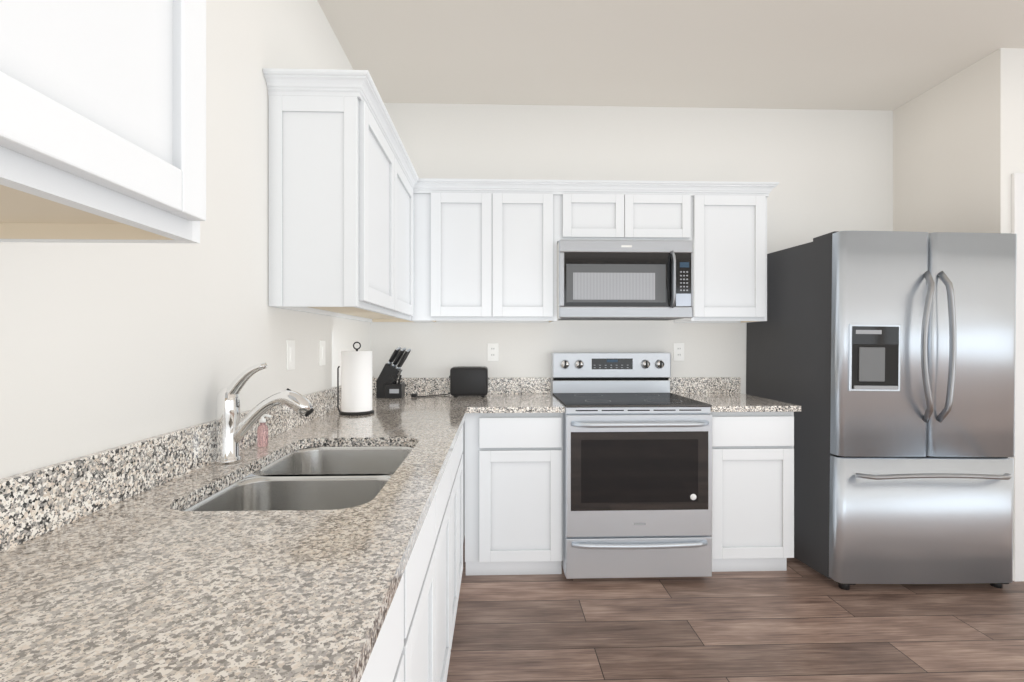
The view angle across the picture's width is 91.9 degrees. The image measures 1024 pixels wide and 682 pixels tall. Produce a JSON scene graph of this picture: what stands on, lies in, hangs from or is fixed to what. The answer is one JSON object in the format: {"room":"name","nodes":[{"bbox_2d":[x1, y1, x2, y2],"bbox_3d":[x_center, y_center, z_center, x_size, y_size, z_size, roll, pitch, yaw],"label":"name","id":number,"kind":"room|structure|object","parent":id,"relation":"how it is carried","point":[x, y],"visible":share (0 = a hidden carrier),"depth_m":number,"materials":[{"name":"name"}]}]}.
{"room":"kitchen","nodes":[
{"label":"kitchen","id":0,"kind":"room"},
{"bbox_2d":[0,0,370,478],"bbox_3d":[-0.843,-0.145,-0.232,0.100,2.770,6.990,0,0,-2],"label":"wall","id":1,"kind":"structure","parent":0,"point":[104,346],"depth_m":1.28,"materials":[{"name":"paint"}]},
{"bbox_2d":[0,0,205,242],"bbox_3d":[-0.576,-0.530,-0.009,0.442,0.812,1.260,0,0,-2],"label":"upper cabinet","id":2,"kind":"object","parent":1,"relation":"attached to","point":[102,121],"visible":1,"depth_m":0.44,"materials":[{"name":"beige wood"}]},
{"bbox_2d":[287,340,294,369],"bbox_3d":[-0.857,0.050,1.923,0.009,0.115,0.070,0,0,-2],"label":"switch plate","id":3,"kind":"object","parent":1,"relation":"attached to","point":[290,354],"visible":1,"depth_m":1.91,"materials":[{"name":"white plastic"}]},
{"bbox_2d":[319,340,324,365],"bbox_3d":[-0.869,0.050,2.273,0.009,0.115,0.070,0,0,-2],"label":"switch plate","id":4,"kind":"object","parent":1,"relation":"attached to","point":[321,352],"visible":1,"depth_m":2.25,"materials":[{"name":"white plastic"}]},
{"bbox_2d":[263,68,414,321],"bbox_3d":[-0.707,-0.530,2.275,0.328,0.812,1.076,0,0,-2],"label":"upper cabinet","id":5,"kind":"object","parent":1,"relation":"attached to","point":[367,223],"depth_m":1.74,"materials":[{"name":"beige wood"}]},
{"bbox_2d":[371,103,892,393],"bbox_3d":[0.807,-0.145,3.268,3.425,2.770,0.100,0,0,-2],"label":"wall","id":6,"kind":"structure","parent":0,"point":[829,171],"depth_m":3.22,"materials":[{"name":"paint"}]},
{"bbox_2d":[487,343,497,360],"bbox_3d":[-0.123,0.065,3.183,0.070,0.115,0.007,0,0,-2],"label":"electrical outlet plate","id":7,"kind":"object","parent":6,"relation":"attached to","point":[492,351],"visible":1,"depth_m":3.18,"materials":[{"name":"white plastic"}]},
{"bbox_2d":[557,240,692,319],"bbox_3d":[0.648,-0.359,2.986,0.768,0.445,0.444,0,0,-2],"label":"microwave","id":8,"kind":"object","parent":6,"relation":"attached to","point":[624,279],"visible":0.98,"depth_m":2.82,"materials":[{"name":"silver metal"}]},
{"bbox_2d":[673,343,683,360],"bbox_3d":[1.087,0.065,3.223,0.070,0.115,0.007,0,0,-2],"label":"electrical outlet plate","id":9,"kind":"object","parent":6,"relation":"attached to","point":[678,351],"visible":1,"depth_m":3.22,"materials":[{"name":"white plastic"}]},
{"bbox_2d":[317,0,1023,110],"bbox_3d":[2.405,-1.570,-0.127,6.600,0.080,6.990,0,0,-2],"label":"ceiling","id":10,"kind":"structure","parent":0,"point":[889,55],"depth_m":2.58,"materials":[{"name":"paint"}]},
{"bbox_2d":[446,536,1023,681],"bbox_3d":[2.405,1.265,-0.127,6.600,0.050,6.990,0,0,-2],"label":"floor","id":11,"kind":"structure","parent":0,"point":[798,621],"depth_m":2.13,"materials":[{"name":"brown wood"}]},
{"bbox_2d":[244,473,443,681],"bbox_3d":[-0.517,0.801,1.115,0.632,0.878,0.588,0,0,-2],"label":"base cabinet","id":12,"kind":"object","parent":11,"relation":"on","point":[432,530],"depth_m":1.31,"materials":[{"name":"white wood"}]},
{"bbox_2d":[360,533,419,681],"bbox_3d":[-0.503,0.801,0.681,0.632,0.878,0.553,0,0,-2],"label":"base cabinet","id":13,"kind":"object","parent":11,"relation":"on","point":[413,643],"depth_m":0.87,"materials":[{"name":"white wood"}]},
{"bbox_2d":[0,376,471,681],"bbox_3d":[-0.503,0.291,1.093,0.660,0.142,4.157,0,0,-2],"label":"countertop","id":14,"kind":"structure","parent":13,"relation":"on","point":[118,564],"depth_m":0.76,"materials":[{"name":"grey stone"}]},
{"bbox_2d":[214,363,313,463],"bbox_3d":[-0.688,0.195,1.379,0.268,0.274,0.066,0,0,-2],"label":"chrome faucet","id":15,"kind":"object","parent":14,"relation":"on","point":[232,429],"visible":1,"depth_m":1.36,"materials":[{"name":"silver metal"}]},
{"bbox_2d":[257,414,271,446],"bbox_3d":[-0.788,0.280,1.575,0.043,0.102,0.032,0,0,-2],"label":"soap bottle","id":16,"kind":"object","parent":14,"relation":"on","point":[262,434],"visible":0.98,"depth_m":1.56,"materials":[{"name":"pink plastic"}]},
{"bbox_2d":[183,446,413,510],"bbox_3d":[-0.509,0.465,1.347,0.458,0.204,0.789,0,0,-2],"label":"undermount sink","id":17,"kind":"object","parent":14,"relation":"in","point":[327,478],"visible":0.19,"depth_m":1.34,"materials":[{"name":"silver metal"}]},
{"bbox_2d":[337,342,373,415],"bbox_3d":[-0.725,0.165,2.308,0.160,0.333,0.156,0,0,-2],"label":"paper towel holder","id":18,"kind":"object","parent":14,"relation":"on","point":[356,382],"visible":1,"depth_m":2.25,"materials":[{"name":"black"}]},
{"bbox_2d":[376,347,410,397],"bbox_3d":[-0.705,0.179,2.966,0.193,0.303,0.119,0,0,-2],"label":"knife block","id":19,"kind":"object","parent":14,"relation":"on","point":[388,385],"visible":1,"depth_m":2.92,"materials":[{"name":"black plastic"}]},
{"bbox_2d":[411,366,487,396],"bbox_3d":[-0.378,0.242,3.032,0.460,0.179,0.165,0,0,-2],"label":"toaster","id":20,"kind":"object","parent":14,"relation":"on","point":[468,380],"visible":1,"depth_m":2.95,"materials":[{"name":"black plastic"}]},
{"bbox_2d":[444,443,455,681],"bbox_3d":[-0.532,0.801,1.578,0.632,0.878,0.587,0,0,-2],"label":"base cabinet","id":21,"kind":"object","parent":11,"relation":"on","point":[450,470],"depth_m":1.76,"materials":[{"name":"white wood"}]},
{"bbox_2d":[456,423,463,612],"bbox_3d":[-0.545,0.801,1.969,0.632,0.878,0.468,0,0,-2],"label":"base cabinet","id":22,"kind":"object","parent":11,"relation":"on","point":[460,440],"depth_m":2.30,"materials":[{"name":"white wood"}]},
{"bbox_2d":[464,421,464,535],"bbox_3d":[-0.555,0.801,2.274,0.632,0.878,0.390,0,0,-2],"label":"base cabinet","id":23,"kind":"object","parent":11,"relation":"on","point":[464,421],"depth_m":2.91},
{"bbox_2d":[465,413,562,575],"bbox_3d":[0.002,0.801,2.870,0.511,0.878,0.637,0,0,-2],"label":"base cabinet","id":24,"kind":"object","parent":11,"relation":"on","point":[513,493],"visible":0.98,"depth_m":2.56,"materials":[{"name":"white wood"}]},
{"bbox_2d":[472,377,564,412],"bbox_3d":[0.015,0.295,2.858,0.488,0.134,0.662,0,0,-2],"label":"countertop","id":25,"kind":"structure","parent":24,"relation":"on","point":[505,394],"depth_m":2.96,"materials":[{"name":"grey stone"}]},
{"bbox_2d":[552,352,711,578],"bbox_3d":[0.641,0.653,2.831,0.753,1.173,0.738,0,0,-2],"label":"electric range","id":26,"kind":"object","parent":11,"relation":"on","point":[637,468],"visible":1,"depth_m":2.53,"materials":[{"name":"silver metal"}]},
{"bbox_2d":[709,412,793,571],"bbox_3d":[1.252,0.801,2.910,0.460,0.878,0.637,0,0,-2],"label":"base cabinet","id":27,"kind":"object","parent":11,"relation":"on","point":[752,491],"visible":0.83,"depth_m":2.60,"materials":[{"name":"white wood"}]},
{"bbox_2d":[668,377,800,411],"bbox_3d":[1.258,0.296,2.898,0.474,0.132,0.662,0,0,-2],"label":"countertop","id":28,"kind":"structure","parent":27,"relation":"on","point":[721,394],"depth_m":3.07,"materials":[{"name":"grey stone"}]},
{"bbox_2d":[746,231,1016,589],"bbox_3d":[2.030,0.341,2.810,0.998,1.807,0.870,0,0,-2],"label":"refrigerator","id":29,"kind":"object","parent":11,"relation":"on","point":[885,361],"visible":0.94,"depth_m":2.46,"materials":[{"name":"silver metal"}]},
{"bbox_2d":[893,48,1023,457],"bbox_3d":[4.067,-0.145,3.025,3.075,2.770,0.797,0,0,-2],"label":"wall","id":30,"kind":"structure","parent":0,"point":[958,149],"depth_m":2.78,"materials":[{"name":"paint"}]},
{"bbox_2d":[1011,173,1023,581],"bbox_3d":[3.091,0.182,2.584,0.985,2.115,0.018,0,0,-2],"label":"door frame","id":31,"kind":"structure","parent":30,"relation":"attached to","point":[1017,203],"depth_m":2.56,"materials":[{"name":"white paint"}]}
]}

